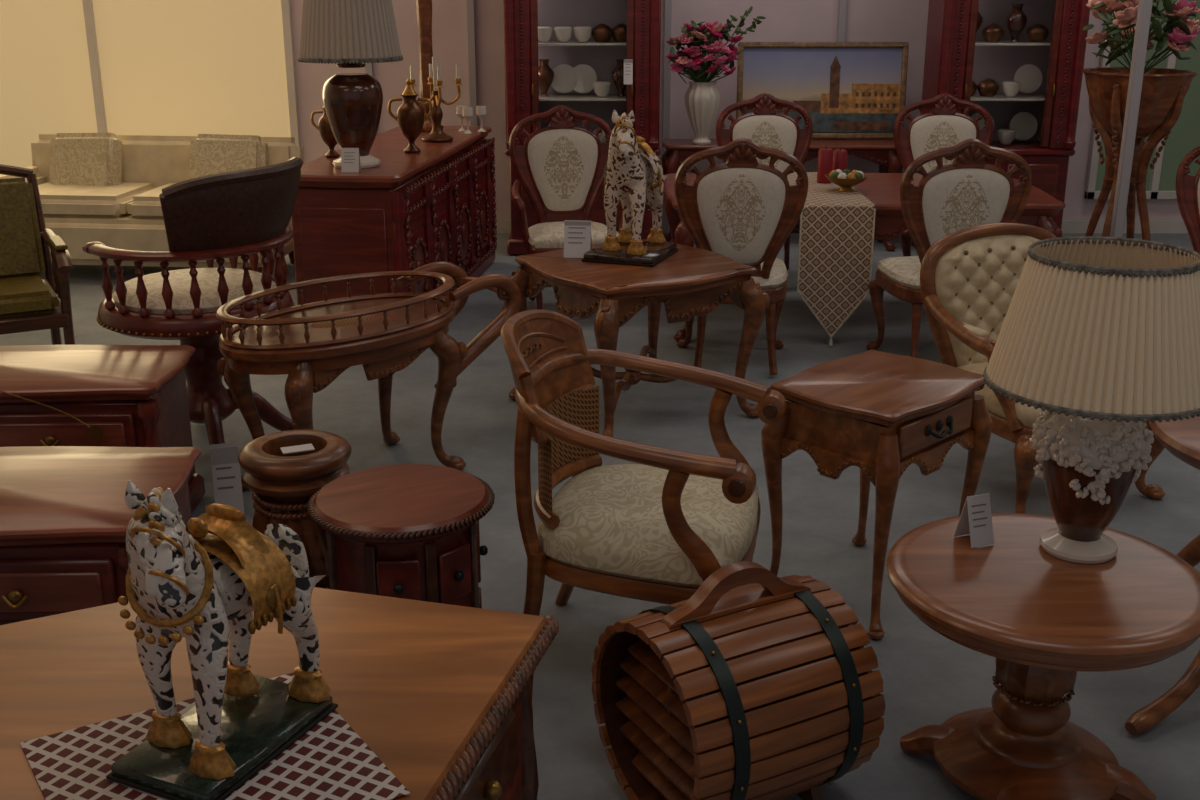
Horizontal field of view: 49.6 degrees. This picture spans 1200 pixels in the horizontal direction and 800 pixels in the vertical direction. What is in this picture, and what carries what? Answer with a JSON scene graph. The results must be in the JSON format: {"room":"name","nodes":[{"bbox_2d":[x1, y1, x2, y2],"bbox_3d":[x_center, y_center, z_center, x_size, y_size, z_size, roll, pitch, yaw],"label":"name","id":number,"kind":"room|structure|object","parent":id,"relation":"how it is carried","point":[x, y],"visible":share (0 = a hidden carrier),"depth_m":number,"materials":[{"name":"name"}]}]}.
{"room":"furniture store","nodes":[
{"label":"furniture store","id":0,"kind":"room"},
{"bbox_2d":[0,233,1199,799],"bbox_3d":[0.000,0.549,4.598,11.000,0.100,12.000,0,18,0],"label":"floor","id":1,"kind":"structure","parent":0,"point":[929,678],"depth_m":4.97,"materials":[{"name":"grey carpet"}]},
{"bbox_2d":[0,164,74,344],"bbox_3d":[-3.049,-0.651,6.523,0.688,0.994,0.724,-10,20,-27],"label":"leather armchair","id":2,"kind":"object","parent":1,"relation":"on","point":[28,302],"visible":0.96,"depth_m":6.64,"materials":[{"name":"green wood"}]},
{"bbox_2d":[0,446,200,624],"bbox_3d":[-1.625,0.514,3.577,0.994,0.600,0.634,-1,18,-2],"label":"nightstand","id":3,"kind":"object","parent":1,"relation":"on","point":[65,515],"visible":0.31,"depth_m":3.30,"materials":[{"name":"brown wood"}]},
{"bbox_2d":[0,345,204,512],"bbox_3d":[-2.000,0.166,4.637,1.064,0.603,0.583,-1,18,-2],"label":"nightstand","id":4,"kind":"object","parent":1,"relation":"on","point":[51,395],"visible":0.54,"depth_m":4.38,"materials":[{"name":"brown wood"}]},
{"bbox_2d":[0,133,303,272],"bbox_3d":[-2.997,-1.301,8.654,2.040,0.896,0.911,2,18,5],"label":"sofa","id":5,"kind":"object","parent":1,"relation":"on","point":[105,188],"visible":0.41,"depth_m":8.63,"materials":[{"name":"beige fabric"}]},
{"bbox_2d":[82,157,302,444],"bbox_3d":[-1.606,-0.371,5.282,0.851,1.204,0.806,7,19,21],"label":"armchair","id":6,"kind":"object","parent":1,"relation":"on","point":[246,213],"visible":0.82,"depth_m":4.98,"materials":[{"name":"brown wood"}]},
{"bbox_2d":[209,442,243,512],"bbox_3d":[-1.380,0.291,4.808,0.100,0.261,0.119,-5,19,-16],"label":"price sign","id":7,"kind":"object","parent":1,"relation":"on","point":[226,474],"visible":0.85,"depth_m":4.79,"materials":[{"name":"grey paper"}]},
{"bbox_2d":[0,587,558,799],"bbox_3d":[-0.936,0.918,2.100,1.437,0.750,1.401,4,19,13],"label":"writing desk","id":8,"kind":"object","parent":1,"relation":"on","point":[441,694],"visible":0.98,"depth_m":2.26,"materials":[{"name":"brown wood"}]},
{"bbox_2d":[20,672,409,799],"bbox_3d":[-0.596,0.560,1.980,0.484,0.002,0.426,-10,21,-28],"label":"placemat","id":9,"kind":"object","parent":8,"relation":"on","point":[330,761],"visible":0.5,"depth_m":1.98,"materials":[{"name":"white fabric"}]},
{"bbox_2d":[106,480,337,799],"bbox_3d":[-0.583,0.310,1.964,0.242,0.480,0.385,8,20,24],"label":"horse figurine","id":10,"kind":"object","parent":9,"relation":"on","point":[203,581],"visible":1,"depth_m":1.92,"materials":[{"name":"white ceramic"}]},
{"bbox_2d":[238,429,351,588],"bbox_3d":[-0.880,0.420,3.841,0.343,0.615,0.343,-7,19,-21],"label":"pedestal","id":11,"kind":"object","parent":1,"relation":"on","point":[283,469],"visible":0.44,"depth_m":3.69,"materials":[{"name":"brown wood"}]},
{"bbox_2d":[216,261,521,490],"bbox_3d":[-0.889,-0.075,5.125,0.584,0.759,1.267,17,24,41],"label":"trolley","id":12,"kind":"object","parent":1,"relation":"on","point":[314,343],"visible":0.99,"depth_m":4.91,"materials":[{"name":"brown wood"}]},
{"bbox_2d":[291,126,496,304],"bbox_3d":[-1.183,-1.059,7.859,0.687,0.930,2.362,2,18,7],"label":"sideboard","id":13,"kind":"object","parent":1,"relation":"on","point":[409,211],"visible":0.8,"depth_m":6.86,"materials":[{"name":"brown wood"}]},
{"bbox_2d":[311,106,339,157],"bbox_3d":[-1.500,-1.527,7.233,0.182,0.345,0.129,11,21,31],"label":"urn","id":14,"kind":"object","parent":13,"relation":"on","point":[324,128],"visible":0.66,"depth_m":7.21,"materials":[{"name":"gold metal"}]},
{"bbox_2d":[298,0,402,167],"bbox_3d":[-1.300,-1.792,6.779,0.540,1.130,0.541,-12,21,-32],"label":"table lamp","id":15,"kind":"object","parent":13,"relation":"on","point":[347,33],"visible":0.95,"depth_m":6.62,"materials":[{"name":"beige ceramic"}]},
{"bbox_2d":[341,148,360,171],"bbox_3d":[-1.290,-1.243,6.727,0.090,0.121,0.075,0,18,0],"label":"price tag","id":16,"kind":"object","parent":13,"relation":"on","point":[350,157],"visible":1,"depth_m":6.71,"materials":[{"name":"grey paper"}]},
{"bbox_2d":[388,78,432,152],"bbox_3d":[-1.080,-1.622,7.413,0.218,0.414,0.155,11,21,31],"label":"urn","id":17,"kind":"object","parent":13,"relation":"on","point":[410,117],"visible":1,"depth_m":7.37,"materials":[{"name":"gold metal"}]},
{"bbox_2d":[416,0,443,131],"bbox_3d":[-1.120,-2.404,8.315,0.176,1.340,0.176,-7,19,-21],"label":"stand","id":18,"kind":"object","parent":13,"relation":"on","point":[423,7],"visible":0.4,"depth_m":8.34,"materials":[{"name":"brown wood"}]},
{"bbox_2d":[410,57,461,141],"bbox_3d":[-1.000,-1.834,7.922,0.257,0.500,0.257,9,20,26],"label":"candelabra","id":19,"kind":"object","parent":13,"relation":"on","point":[437,134],"visible":0.91,"depth_m":7.92,"materials":[{"name":"brown metal"}]},
{"bbox_2d":[456,105,486,133],"bbox_3d":[-0.835,-1.815,8.412,0.200,0.160,0.190,0,18,0],"label":"goblet","id":20,"kind":"object","parent":13,"relation":"on","point":[463,112],"visible":1,"depth_m":8.41,"materials":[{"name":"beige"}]},
{"bbox_2d":[307,464,494,607],"bbox_3d":[-0.535,0.524,3.591,0.500,0.572,0.500,-10,20,-27],"label":"side table","id":21,"kind":"object","parent":1,"relation":"on","point":[405,531],"visible":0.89,"depth_m":3.40,"materials":[{"name":"brown wood"}]},
{"bbox_2d":[509,105,622,309],"bbox_3d":[-0.172,-1.087,7.548,0.712,1.176,0.622,-4,18,-11],"label":"armchair","id":22,"kind":"object","parent":1,"relation":"on","point":[560,166],"visible":0.7,"depth_m":7.65,"materials":[{"name":"brown wood"}]},
{"bbox_2d":[503,0,660,255],"bbox_3d":[-0.120,-2.236,9.095,1.140,2.400,0.560,0,18,0],"label":"display cabinet","id":23,"kind":"object","parent":1,"relation":"on","point":[571,54],"visible":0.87,"depth_m":8.85,"materials":[{"name":"brown wood"}]},
{"bbox_2d":[624,59,632,83],"bbox_3d":[0.190,-2.216,8.776,0.060,0.161,0.088,0,18,0],"label":"price tag","id":24,"kind":"object","parent":23,"relation":"attached to","point":[628,63],"visible":1,"depth_m":8.76,"materials":[{"name":"grey paper"}]},
{"bbox_2d":[509,240,769,436],"bbox_3d":[0.150,-0.289,5.892,0.878,0.690,0.878,-11,21,-30],"label":"table","id":25,"kind":"object","parent":1,"relation":"on","point":[690,282],"visible":0.84,"depth_m":5.60,"materials":[{"name":"brown wood"}]},
{"bbox_2d":[564,220,591,257],"bbox_3d":[-0.100,-0.729,5.864,0.120,0.161,0.088,2,18,5],"label":"price tag","id":26,"kind":"object","parent":25,"relation":"on","point":[577,233],"visible":0.92,"depth_m":5.84,"materials":[{"name":"grey paper"}]},
{"bbox_2d":[581,110,678,266],"bbox_3d":[0.139,-0.967,5.783,0.336,0.661,0.479,6,19,19],"label":"statue","id":27,"kind":"object","parent":25,"relation":"on","point":[633,173],"visible":1,"depth_m":5.72,"materials":[{"name":"white ceramic"}]},
{"bbox_2d":[501,309,785,615],"bbox_3d":[0.104,0.277,3.671,0.748,1.008,0.763,5,19,14],"label":"armchair","id":28,"kind":"object","parent":1,"relation":"on","point":[654,529],"visible":0.91,"depth_m":3.50,"materials":[{"name":"brown wood"}]},
{"bbox_2d":[592,561,885,799],"bbox_3d":[0.320,0.670,3.086,0.510,0.608,0.508,-10,20,-27],"label":"wine rack","id":29,"kind":"object","parent":1,"relation":"on","point":[767,687],"visible":1,"depth_m":2.95,"materials":[{"name":"brown wood"}]},
{"bbox_2d":[674,138,807,374],"bbox_3d":[0.684,-0.756,6.536,0.635,1.176,0.622,1,18,3],"label":"dining chair","id":30,"kind":"object","parent":1,"relation":"on","point":[741,209],"visible":0.8,"depth_m":6.21,"materials":[{"name":"brown wood"}]},
{"bbox_2d":[716,93,812,269],"bbox_3d":[1.079,-1.335,8.309,0.635,1.176,0.622,-1,18,-3],"label":"dining chair","id":31,"kind":"object","parent":1,"relation":"on","point":[766,127],"visible":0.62,"depth_m":8.41,"materials":[{"name":"brown wood"}]},
{"bbox_2d":[661,139,902,250],"bbox_3d":[1.300,-1.491,9.455,1.712,0.760,0.439,0,18,0],"label":"console table","id":32,"kind":"object","parent":1,"relation":"on","point":[883,152],"visible":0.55,"depth_m":9.20,"materials":[{"name":"brown wood"}]},
{"bbox_2d":[666,6,765,144],"bbox_3d":[0.797,-2.257,9.063,0.675,0.936,0.412,4,18,11],"label":"flower vase","id":33,"kind":"object","parent":32,"relation":"on","point":[702,97],"visible":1,"depth_m":8.99,"materials":[{"name":"beige"}]},
{"bbox_2d":[736,42,908,138],"bbox_3d":[1.600,-2.236,9.400,1.220,0.681,0.090,0,18,0],"label":"framed painting","id":34,"kind":"object","parent":32,"relation":"on","point":[848,90],"visible":0.74,"depth_m":9.38,"materials":[{"name":"paint"}]},
{"bbox_2d":[663,173,1065,341],"bbox_3d":[1.420,-0.838,7.459,2.126,0.761,1.182,0,18,0],"label":"dining table","id":35,"kind":"object","parent":1,"relation":"on","point":[882,189],"visible":0.16,"depth_m":6.92,"materials":[{"name":"brown wood"}]},
{"bbox_2d":[782,172,875,345],"bbox_3d":[1.240,-0.835,7.431,0.391,0.760,1.194,0,18,0],"label":"table runner","id":36,"kind":"object","parent":35,"relation":"on","point":[836,235],"visible":0.9,"depth_m":6.86,"materials":[{"name":"beige fabric"}]},
{"bbox_2d":[817,148,832,182],"bbox_3d":[1.290,-1.351,7.449,0.086,0.205,0.086,0,18,0],"label":"candle","id":37,"kind":"object","parent":36,"relation":"on","point":[825,155],"visible":0.96,"depth_m":7.42,"materials":[{"name":"red wax"}]},
{"bbox_2d":[832,147,846,170],"bbox_3d":[1.390,-1.373,7.547,0.086,0.185,0.086,0,18,0],"label":"candle","id":38,"kind":"object","parent":36,"relation":"on","point":[839,155],"visible":0.66,"depth_m":7.51,"materials":[{"name":"red wax"}]},
{"bbox_2d":[825,169,868,190],"bbox_3d":[1.360,-1.212,7.179,0.240,0.108,0.240,0,18,0],"label":"bowl","id":39,"kind":"object","parent":36,"relation":"on","point":[846,178],"visible":1,"depth_m":7.12,"materials":[{"name":"gold metal"}]},
{"bbox_2d":[761,349,991,639],"bbox_3d":[0.870,0.275,4.130,0.597,0.714,0.487,-17,25,-42],"label":"table","id":40,"kind":"object","parent":1,"relation":"on","point":[879,413],"visible":0.95,"depth_m":3.93,"materials":[{"name":"brown wood"}]},
{"bbox_2d":[893,93,992,256],"bbox_3d":[2.201,-1.335,8.309,0.635,1.176,0.622,2,18,5],"label":"dining chair","id":41,"kind":"object","parent":1,"relation":"on","point":[944,127],"visible":0.48,"depth_m":8.41,"materials":[{"name":"brown wood"}]},
{"bbox_2d":[866,138,1031,357],"bbox_3d":[1.721,-0.750,6.517,0.635,1.176,0.622,-1,18,-3],"label":"dining chair","id":42,"kind":"object","parent":1,"relation":"on","point":[967,192],"visible":0.79,"depth_m":6.17,"materials":[{"name":"brown wood"}]},
{"bbox_2d":[912,0,1089,244],"bbox_3d":[2.800,-2.236,9.095,1.060,2.400,0.560,0,18,0],"label":"display cabinet","id":43,"kind":"object","parent":1,"relation":"on","point":[1021,61],"visible":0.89,"depth_m":8.87,"materials":[{"name":"brown wood"}]},
{"bbox_2d":[920,223,1164,513],"bbox_3d":[1.688,-0.138,4.971,0.812,0.974,0.736,-8,20,-23],"label":"tufted armchair","id":44,"kind":"object","parent":1,"relation":"on","point":[969,277],"visible":0.42,"depth_m":5.02,"materials":[{"name":"beige fabric"}]},
{"bbox_2d":[886,513,1199,799],"bbox_3d":[1.050,0.670,3.144,0.736,0.568,0.736,0,18,0],"label":"round side table","id":45,"kind":"object","parent":1,"relation":"on","point":[1044,618],"visible":0.98,"depth_m":3.05,"materials":[{"name":"brown wood"}]},
{"bbox_2d":[954,493,993,547],"bbox_3d":[0.925,0.290,3.198,0.065,0.121,0.075,-6,19,-19],"label":"price tag","id":46,"kind":"object","parent":45,"relation":"on","point":[975,520],"visible":1,"depth_m":3.18,"materials":[{"name":"grey paper"}]},
{"bbox_2d":[983,236,1199,563],"bbox_3d":[1.165,0.013,3.055,0.518,0.735,0.519,3,18,10],"label":"table lamp","id":47,"kind":"object","parent":45,"relation":"on","point":[1100,334],"visible":1,"depth_m":2.87,"materials":[{"name":"beige fabric"}]},
{"bbox_2d":[1110,0,1152,237],"bbox_3d":[2.810,-2.077,6.686,0.140,3.595,0.140,0,18,0],"label":"post","id":48,"kind":"object","parent":1,"relation":"on","point":[1144,6],"visible":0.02,"depth_m":6.86,"materials":[{"name":"grey metal"}]},
{"bbox_2d":[1081,0,1199,240],"bbox_3d":[3.193,-1.595,7.840,0.657,1.949,0.656,8,20,22],"label":"planter","id":49,"kind":"object","parent":1,"relation":"on","point":[1164,90],"visible":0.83,"depth_m":7.66,"materials":[{"name":"brown wood"}]},
{"bbox_2d":[1125,416,1199,734],"bbox_3d":[1.970,0.424,3.673,1.015,0.708,1.015,3,18,10],"label":"pedestal table","id":50,"kind":"object","parent":1,"relation":"on","point":[1181,438],"visible":0.49,"depth_m":3.50,"materials":[{"name":"brown wood"}]},
{"bbox_2d":[1176,146,1199,253],"bbox_3d":[3.027,-0.667,6.264,0.635,1.176,0.622,11,21,30],"label":"dining chair","id":51,"kind":"object","parent":1,"relation":"on","point":[1187,186],"visible":0.48,"depth_m":6.49,"materials":[{"name":"brown wood"}]},
{"bbox_2d":[290,0,1182,219],"bbox_3d":[0.000,-3.027,9.584,11.000,3.600,0.100,0,18,0],"label":"wall","id":52,"kind":"structure","parent":0,"point":[786,20],"depth_m":9.70,"materials":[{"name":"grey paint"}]},
{"bbox_2d":[0,0,300,167],"bbox_3d":[-3.750,-3.045,9.478,2.960,2.960,0.060,0,18,0],"label":"window","id":53,"kind":"structure","parent":52,"relation":"in","point":[118,67],"depth_m":9.68,"materials":[{"name":"beige"}]},
{"bbox_2d":[365,62,372,75],"bbox_3d":[-1.720,-3.002,9.508,0.050,3.580,0.050,0,18,0],"label":"trim","id":54,"kind":"structure","parent":52,"relation":"attached to","point":[368,67],"depth_m":9.66,"materials":[{"name":"grey"}]},
{"bbox_2d":[467,0,477,125],"bbox_3d":[-0.950,-3.002,9.508,0.050,3.580,0.050,0,18,0],"label":"trim","id":55,"kind":"structure","parent":52,"relation":"attached to","point":[470,3],"depth_m":9.64,"materials":[{"name":"grey paint"}]},
{"bbox_2d":[661,0,671,232],"bbox_3d":[0.500,-3.002,9.508,0.050,3.580,0.050,0,18,0],"label":"trim","id":56,"kind":"structure","parent":52,"relation":"attached to","point":[668,3],"depth_m":9.70,"materials":[{"name":"grey"}]},
{"bbox_2d":[493,220,1187,232],"bbox_3d":[0.000,-1.342,10.061,10.800,0.100,0.030,0,18,0],"label":"baseboard","id":57,"kind":"structure","parent":52,"relation":"attached to","point":[503,226],"depth_m":10.04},
{"bbox_2d":[837,0,846,41],"bbox_3d":[1.780,-3.002,9.508,0.050,3.580,0.050,0,18,0],"label":"trim","id":58,"kind":"structure","parent":52,"relation":"attached to","point":[842,5],"depth_m":9.56,"materials":[{"name":"grey paint"}]},
{"bbox_2d":[1084,0,1199,198],"bbox_3d":[4.475,-2.950,9.509,1.510,2.960,0.060,0,18,0],"label":"window","id":59,"kind":"structure","parent":52,"relation":"in","point":[1184,137],"depth_m":9.84,"materials":[{"name":"green glass"}]}
]}

